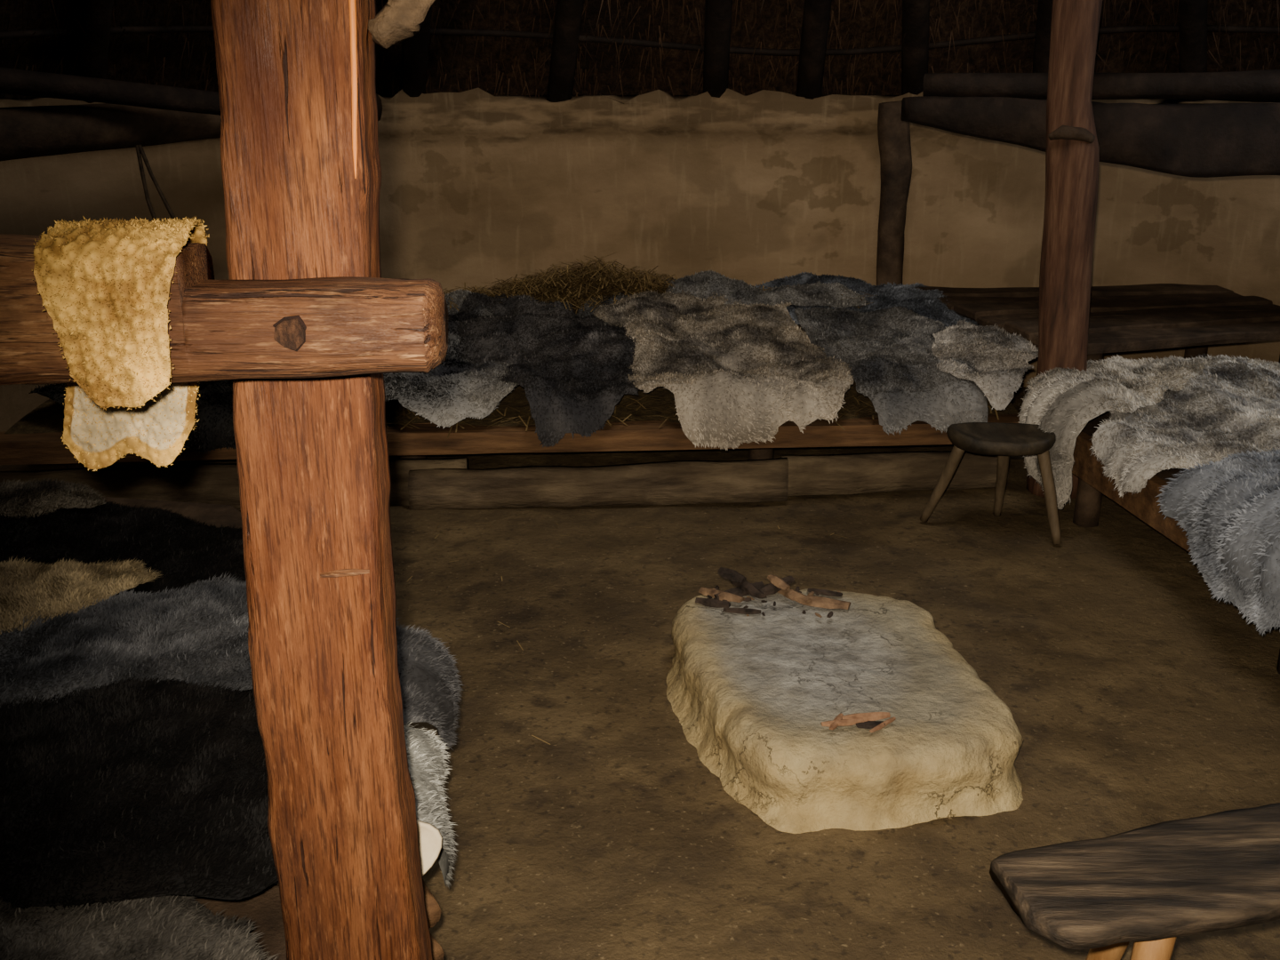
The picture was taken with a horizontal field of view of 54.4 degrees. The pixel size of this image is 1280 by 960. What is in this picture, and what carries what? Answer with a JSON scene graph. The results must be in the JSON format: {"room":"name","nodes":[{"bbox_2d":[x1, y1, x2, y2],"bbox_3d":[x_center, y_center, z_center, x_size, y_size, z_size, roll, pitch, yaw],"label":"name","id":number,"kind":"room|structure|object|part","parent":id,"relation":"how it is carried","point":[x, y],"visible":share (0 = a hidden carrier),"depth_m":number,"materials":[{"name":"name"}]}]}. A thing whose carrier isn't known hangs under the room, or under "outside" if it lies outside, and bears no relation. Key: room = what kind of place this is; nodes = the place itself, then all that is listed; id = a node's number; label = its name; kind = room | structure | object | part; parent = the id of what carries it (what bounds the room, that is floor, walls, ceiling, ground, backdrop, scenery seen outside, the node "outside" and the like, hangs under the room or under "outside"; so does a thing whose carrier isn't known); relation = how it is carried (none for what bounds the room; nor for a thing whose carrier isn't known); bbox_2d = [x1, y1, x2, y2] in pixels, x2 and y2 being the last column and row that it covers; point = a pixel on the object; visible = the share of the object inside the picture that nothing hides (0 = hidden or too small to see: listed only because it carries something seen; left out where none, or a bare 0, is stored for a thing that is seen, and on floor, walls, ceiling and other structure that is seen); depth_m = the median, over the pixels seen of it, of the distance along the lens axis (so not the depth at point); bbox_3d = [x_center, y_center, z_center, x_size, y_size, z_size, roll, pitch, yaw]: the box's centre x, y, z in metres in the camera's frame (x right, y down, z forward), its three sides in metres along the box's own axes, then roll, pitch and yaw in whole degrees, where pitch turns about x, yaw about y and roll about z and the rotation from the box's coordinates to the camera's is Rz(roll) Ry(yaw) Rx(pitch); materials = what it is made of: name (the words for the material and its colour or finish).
{"room":"traditional dwelling","nodes":[
{"label":"traditional dwelling","id":0,"kind":"room"},
{"bbox_2d":[0,67,220,115],"bbox_3d":[-2.505,-1.483,4.614,1.863,0.336,1.765,0,18,0],"label":"pole","id":1,"kind":"object","parent":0,"point":[12,81],"depth_m":4.96,"materials":[{"name":"brown wood"}]},
{"bbox_2d":[0,386,1279,959],"bbox_3d":[0.300,0.842,2.955,9.800,0.037,10.100,0,18,0],"label":"floor","id":2,"kind":"structure","parent":0,"point":[1136,697],"depth_m":3.52,"materials":[{"name":"brown soil"}]},
{"bbox_2d":[101,496,444,959],"bbox_3d":[-1.770,0.633,2.939,2.860,0.420,2.900,0,18,0],"label":"bench","id":3,"kind":"object","parent":2,"relation":"on","point":[264,907],"visible":0.12,"depth_m":2.07,"materials":[{"name":"brown wood"}]},
{"bbox_2d":[0,500,246,595],"bbox_3d":[-1.763,0.201,3.278,1.943,0.106,1.027,1,18,2],"label":"fur pelt","id":4,"kind":"object","parent":3,"relation":"on","point":[186,551],"visible":0.38,"depth_m":3.38},
{"bbox_2d":[0,477,106,518],"bbox_3d":[-2.218,0.059,3.625,1.315,0.103,0.507,-2,18,-5],"label":"fur pelt","id":5,"kind":"object","parent":4,"relation":"on","point":[20,498],"visible":0.96,"depth_m":3.61},
{"bbox_2d":[0,674,278,910],"bbox_3d":[-1.352,0.515,2.212,1.716,0.114,0.823,0,18,0],"label":"fur pelt","id":6,"kind":"object","parent":3,"relation":"on","point":[131,789],"visible":0.79,"depth_m":2.16},
{"bbox_2d":[0,557,163,634],"bbox_3d":[-1.880,0.335,2.703,0.817,0.116,1.568,16,24,40],"label":"fur pelt","id":7,"kind":"object","parent":6,"relation":"on","point":[28,587],"visible":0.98,"depth_m":2.99},
{"bbox_2d":[0,573,400,708],"bbox_3d":[-1.067,0.324,2.813,1.105,0.081,0.694,0,18,0],"label":"fur pelt","id":8,"kind":"object","parent":6,"relation":"on","point":[198,632],"visible":0.57,"depth_m":2.73},
{"bbox_2d":[0,895,279,959],"bbox_3d":[-1.215,0.741,1.669,1.604,0.102,0.725,-2,18,-7],"label":"fur pelt","id":9,"kind":"object","parent":3,"relation":"on","point":[166,927],"visible":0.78,"depth_m":1.84},
{"bbox_2d":[396,621,463,751],"bbox_3d":[-0.575,0.478,2.637,0.399,0.274,0.537,0,18,0],"label":"fur pelt","id":10,"kind":"object","parent":3,"relation":"on","point":[429,684],"visible":0.32,"depth_m":2.65},
{"bbox_2d":[403,720,458,888],"bbox_3d":[-0.482,0.608,2.271,0.294,0.239,0.439,-3,18,-10],"label":"fur pelt","id":11,"kind":"object","parent":3,"relation":"on","point":[427,764],"visible":0.35,"depth_m":2.26,"materials":[{"name":"fur"}]},
{"bbox_3d":[-0.402,0.739,2.213,0.060,0.084,0.177,-9,20,-26],"label":"rail","id":12,"kind":"part","parent":3,"relation":"part of","materials":[{"name":"brown wood"}]},
{"bbox_3d":[-0.401,0.819,2.222,0.051,0.077,0.170,-10,20,-28],"label":"rail","id":13,"kind":"part","parent":3,"relation":"part of","materials":[{"name":"brown wood"}]},
{"bbox_2d":[210,0,432,959],"bbox_3d":[-0.395,-0.417,1.493,0.275,3.310,0.115,0,18,0],"label":"timber post","id":14,"kind":"object","parent":2,"relation":"on","point":[300,161],"visible":0.9,"depth_m":1.60,"materials":[{"name":"brown wood"}]},
{"bbox_2d":[368,0,435,48],"bbox_3d":[-0.284,-0.536,1.467,0.078,0.053,0.066,-5,19,-16],"label":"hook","id":15,"kind":"object","parent":14,"relation":"attached to","point":[398,20],"visible":1,"depth_m":1.44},
{"bbox_2d":[0,252,1019,510],"bbox_3d":[-0.519,-0.531,5.879,4.362,0.816,2.209,0,18,0],"label":"bed","id":16,"kind":"object","parent":2,"relation":"on","point":[642,421],"visible":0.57,"depth_m":5.15,"materials":[{"name":"wood"}]},
{"bbox_3d":[-2.401,-0.073,5.338,0.116,0.280,0.120,0,18,0],"label":"leg","id":17,"kind":"part","parent":16,"relation":"part of","materials":[{"name":"brown wood"}]},
{"bbox_2d":[28,379,236,453],"bbox_3d":[-1.886,-0.445,5.434,1.198,0.310,1.310,0,18,0],"label":"fur pelt","id":18,"kind":"object","parent":16,"relation":"on","point":[214,428],"visible":0.07,"depth_m":4.90},
{"bbox_3d":[-1.000,-0.120,5.481,0.117,0.280,0.116,0,18,0],"label":"leg","id":19,"kind":"part","parent":16,"relation":"part of","materials":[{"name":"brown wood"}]},
{"bbox_2d":[383,288,519,427],"bbox_3d":[-1.031,-0.606,5.677,1.157,0.293,1.697,0,18,0],"label":"fur pelt","id":20,"kind":"object","parent":16,"relation":"on","point":[458,388],"visible":0.34,"depth_m":5.06},
{"bbox_3d":[-0.465,-0.585,5.900,4.170,0.248,2.137,0,18,0],"label":"mattress","id":21,"kind":"part","parent":16,"relation":"part of","materials":[{"name":"plant"}]},
{"bbox_2d":[448,291,640,447],"bbox_3d":[-0.427,-0.557,5.686,0.830,0.380,1.669,-8,20,-24],"label":"fur pelt","id":22,"kind":"object","parent":16,"relation":"on","point":[572,371],"visible":0.93,"depth_m":5.45},
{"bbox_2d":[576,277,675,325],"bbox_3d":[0.115,-0.877,6.322,1.032,0.189,0.857,-6,19,-19],"label":"fur pelt","id":23,"kind":"object","parent":16,"relation":"on","point":[587,309],"visible":0.15,"depth_m":6.37},
{"bbox_2d":[592,289,853,449],"bbox_3d":[0.339,-0.568,5.719,0.979,0.423,1.697,-3,18,-10],"label":"fur pelt","id":24,"kind":"object","parent":16,"relation":"on","point":[735,373],"visible":0.98,"depth_m":5.34},
{"bbox_2d":[664,268,867,307],"bbox_3d":[0.648,-0.982,6.404,1.065,0.177,0.641,0,18,0],"label":"fur pelt","id":25,"kind":"object","parent":24,"relation":"on","point":[706,283],"visible":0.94,"depth_m":6.35},
{"bbox_3d":[0.550,-0.166,5.625,0.115,0.280,0.110,13,22,35],"label":"leg","id":26,"kind":"part","parent":16,"relation":"part of","materials":[{"name":"brown wood"}]},
{"bbox_2d":[794,305,988,434],"bbox_3d":[1.152,-0.527,5.623,0.812,0.329,1.352,0,18,0],"label":"fur pelt","id":27,"kind":"object","parent":16,"relation":"on","point":[892,362],"visible":0.83,"depth_m":5.25},
{"bbox_2d":[755,271,979,327],"bbox_3d":[1.019,-0.930,6.447,1.362,0.190,1.076,0,18,0],"label":"fur pelt","id":28,"kind":"object","parent":27,"relation":"on","point":[924,303],"visible":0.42,"depth_m":6.48},
{"bbox_2d":[931,319,1038,409],"bbox_3d":[1.512,-0.546,5.511,0.530,0.205,1.076,8,20,24],"label":"fur pelt","id":29,"kind":"object","parent":27,"relation":"on","point":[1001,357],"visible":0.87,"depth_m":5.37},
{"bbox_2d":[666,588,1023,833],"bbox_3d":[0.537,0.583,3.468,0.929,0.208,1.168,0,18,0],"label":"hearth","id":30,"kind":"object","parent":2,"relation":"on","point":[753,693],"visible":0.94,"depth_m":3.18,"materials":[{"name":"stone"}]},
{"bbox_2d":[695,567,850,617],"bbox_3d":[0.401,0.337,3.777,0.470,0.072,0.255,0,18,0],"label":"firewood","id":31,"kind":"object","parent":30,"relation":"on","point":[722,599],"visible":1,"depth_m":3.79,"materials":[{"name":"wood"}]},
{"bbox_2d":[820,712,895,732],"bbox_3d":[0.539,0.593,3.062,0.189,0.018,0.086,0,18,0],"label":"sticks","id":32,"kind":"object","parent":30,"relation":"on","point":[861,720],"visible":1,"depth_m":3.06,"materials":[{"name":"brown wood"}]},
{"bbox_2d":[876,100,911,285],"bbox_3d":[1.345,-1.222,6.743,0.207,1.597,0.177,0,18,0],"label":"timber post","id":33,"kind":"object","parent":2,"relation":"on","point":[893,134],"visible":0.73,"depth_m":6.58,"materials":[{"name":"brown wood"}]},
{"bbox_2d":[920,422,1061,543],"bbox_3d":[1.368,-0.003,4.851,0.487,0.420,0.360,0,18,0],"label":"stool","id":34,"kind":"object","parent":2,"relation":"on","point":[1003,440],"visible":1,"depth_m":4.74,"materials":[{"name":"brown wood"}]},
{"bbox_3d":[1.192,0.009,4.886,0.049,0.376,0.196,-12,21,-32],"label":"leg","id":35,"kind":"part","parent":34,"relation":"part of","materials":[{"name":"brown wood"}]},
{"bbox_3d":[1.385,-0.163,4.778,0.402,0.071,0.308,0,18,0],"label":"seat","id":36,"kind":"part","parent":34,"relation":"part of","materials":[{"name":"brown wood"}]},
{"bbox_3d":[1.439,-0.013,4.954,0.048,0.373,0.163,6,19,18],"label":"leg","id":37,"kind":"part","parent":34,"relation":"part of","materials":[{"name":"brown wood"}]},
{"bbox_3d":[1.555,0.059,4.733,0.136,0.370,0.047,13,22,35],"label":"leg","id":38,"kind":"part","parent":34,"relation":"part of","materials":[{"name":"brown wood"}]},
{"bbox_2d":[1026,0,1102,498],"bbox_3d":[1.755,-1.483,4.928,0.310,3.229,0.266,0,18,0],"label":"timber post","id":39,"kind":"object","parent":2,"relation":"on","point":[1072,152],"visible":0.79,"depth_m":4.97,"materials":[{"name":"brown wood"}]},
{"bbox_2d":[912,283,1279,362],"bbox_3d":[2.435,-0.572,6.279,1.670,0.646,1.500,-4,18,-12],"label":"platform","id":40,"kind":"object","parent":2,"relation":"on","point":[1136,317],"visible":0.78,"depth_m":6.02,"materials":[{"name":"brown wood"}]},
{"bbox_3d":[1.999,-0.315,5.597,0.128,0.580,0.117,0,18,0],"label":"leg","id":41,"kind":"part","parent":40,"relation":"part of","materials":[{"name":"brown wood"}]},
{"bbox_3d":[3.001,-0.679,6.719,0.123,0.580,0.117,0,18,0],"label":"leg","id":42,"kind":"part","parent":40,"relation":"part of","materials":[{"name":"brown wood"}]},
{"bbox_2d":[989,802,1279,959],"bbox_3d":[1.273,0.836,2.246,1.333,0.438,0.395,-3,18,-10],"label":"bench","id":43,"kind":"object","parent":2,"relation":"on","point":[1150,886],"visible":1,"depth_m":2.07,"materials":[{"name":"brown wood"}]},
{"bbox_3d":[0.882,0.835,2.299,0.058,0.405,0.161,-7,19,-19],"label":"leg","id":44,"kind":"part","parent":43,"relation":"part of","materials":[{"name":"brown wood"}]},
{"bbox_3d":[0.820,0.909,2.070,0.059,0.406,0.173,16,24,41],"label":"leg","id":45,"kind":"part","parent":43,"relation":"part of","materials":[{"name":"brown wood"}]},
{"bbox_2d":[1072,410,1279,673],"bbox_3d":[2.928,0.273,4.083,2.544,0.397,3.001,0,18,0],"label":"bench","id":46,"kind":"object","parent":2,"relation":"on","point":[1092,482],"visible":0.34,"depth_m":4.63,"materials":[{"name":"brown wood"}]},
{"bbox_3d":[1.789,0.015,4.947,0.104,0.355,0.100,0,18,0],"label":"leg","id":47,"kind":"part","parent":46,"relation":"part of","materials":[{"name":"brown wood"}]},
{"bbox_2d":[1018,353,1206,509],"bbox_3d":[1.888,-0.245,5.113,1.123,0.515,0.617,-17,25,-42],"label":"fur pelt","id":48,"kind":"object","parent":46,"relation":"on","point":[1061,401],"visible":0.91,"depth_m":4.81},
{"bbox_2d":[1090,353,1279,496],"bbox_3d":[2.556,-0.231,4.827,1.791,0.315,1.517,0,18,0],"label":"fur pelt","id":49,"kind":"object","parent":46,"relation":"on","point":[1233,407],"visible":0.76,"depth_m":4.59},
{"bbox_2d":[1155,448,1279,636],"bbox_3d":[2.494,0.189,3.623,1.635,0.432,1.098,0,18,0],"label":"fur pelt","id":50,"kind":"object","parent":46,"relation":"on","point":[1228,508],"visible":1,"depth_m":3.72},
{"bbox_3d":[1.982,0.416,3.710,0.104,0.355,0.102,0,18,0],"label":"leg","id":51,"kind":"part","parent":46,"relation":"part of","materials":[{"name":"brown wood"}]},
{"bbox_3d":[-1.998,-0.390,1.556,0.223,3.220,0.221,0,18,0],"label":"timber post","id":52,"kind":"object","parent":2,"relation":"on","visible":0},
{"bbox_2d":[0,233,448,384],"bbox_3d":[-1.115,-0.198,1.447,1.771,0.165,0.144,0,18,0],"label":"crossbeam","id":53,"kind":"object","parent":52,"relation":"attached to","point":[316,327],"visible":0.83,"depth_m":1.40,"materials":[{"name":"brown wood"}]},
{"bbox_2d":[32,216,209,471],"bbox_3d":[-0.619,-0.143,1.475,0.257,0.336,0.219,0,18,0],"label":"sheepskin","id":54,"kind":"object","parent":53,"relation":"hanging from","point":[103,285],"visible":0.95,"depth_m":1.37,"materials":[{"name":"fur"}]},
{"bbox_2d":[0,88,1279,465],"bbox_3d":[0.481,-0.001,2.920,8.862,1.698,8.826,0,18,0],"label":"wall","id":55,"kind":"structure","parent":0,"point":[478,188],"depth_m":6.77,"materials":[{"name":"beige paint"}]},
{"bbox_2d":[0,93,382,160],"bbox_3d":[-2.339,-1.407,5.048,0.215,0.297,3.298,13,22,34],"label":"log","id":56,"kind":"object","parent":55,"relation":"attached to","point":[36,131],"visible":0.43,"depth_m":5.07,"materials":[{"name":"brown wood"}]},
{"bbox_2d":[135,144,176,220],"bbox_3d":[-2.055,-1.190,5.338,0.165,0.479,0.027,0,18,0],"label":"hanging cord","id":57,"kind":"object","parent":56,"relation":"hanging from","point":[140,150],"visible":0.54,"depth_m":5.30,"materials":[{"name":"fabric"}]},
{"bbox_2d":[0,0,1279,98],"bbox_3d":[0.482,-3.031,1.946,9.020,4.995,8.955,0,18,0],"label":"ceiling","id":58,"kind":"structure","parent":0,"point":[126,13],"depth_m":6.41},
{"bbox_2d":[0,0,1279,103],"bbox_3d":[0.516,-2.729,2.150,8.737,4.311,8.534,0,18,0],"label":"roof","id":59,"kind":"structure","parent":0,"point":[92,61],"depth_m":6.27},
{"bbox_2d":[0,0,1279,101],"bbox_3d":[0.680,-2.110,4.982,9.206,1.780,4.432,0,18,0],"label":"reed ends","id":60,"kind":"object","parent":59,"relation":"attached to","point":[894,1],"visible":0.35,"depth_m":6.34,"materials":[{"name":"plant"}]},
{"bbox_2d":[900,69,1279,177],"bbox_3d":[2.717,-1.453,5.074,3.273,0.462,0.351,5,19,14],"label":"tie beam","id":61,"kind":"structure","parent":0,"point":[1188,140],"depth_m":5.12,"materials":[{"name":"brown wood"}]}
]}

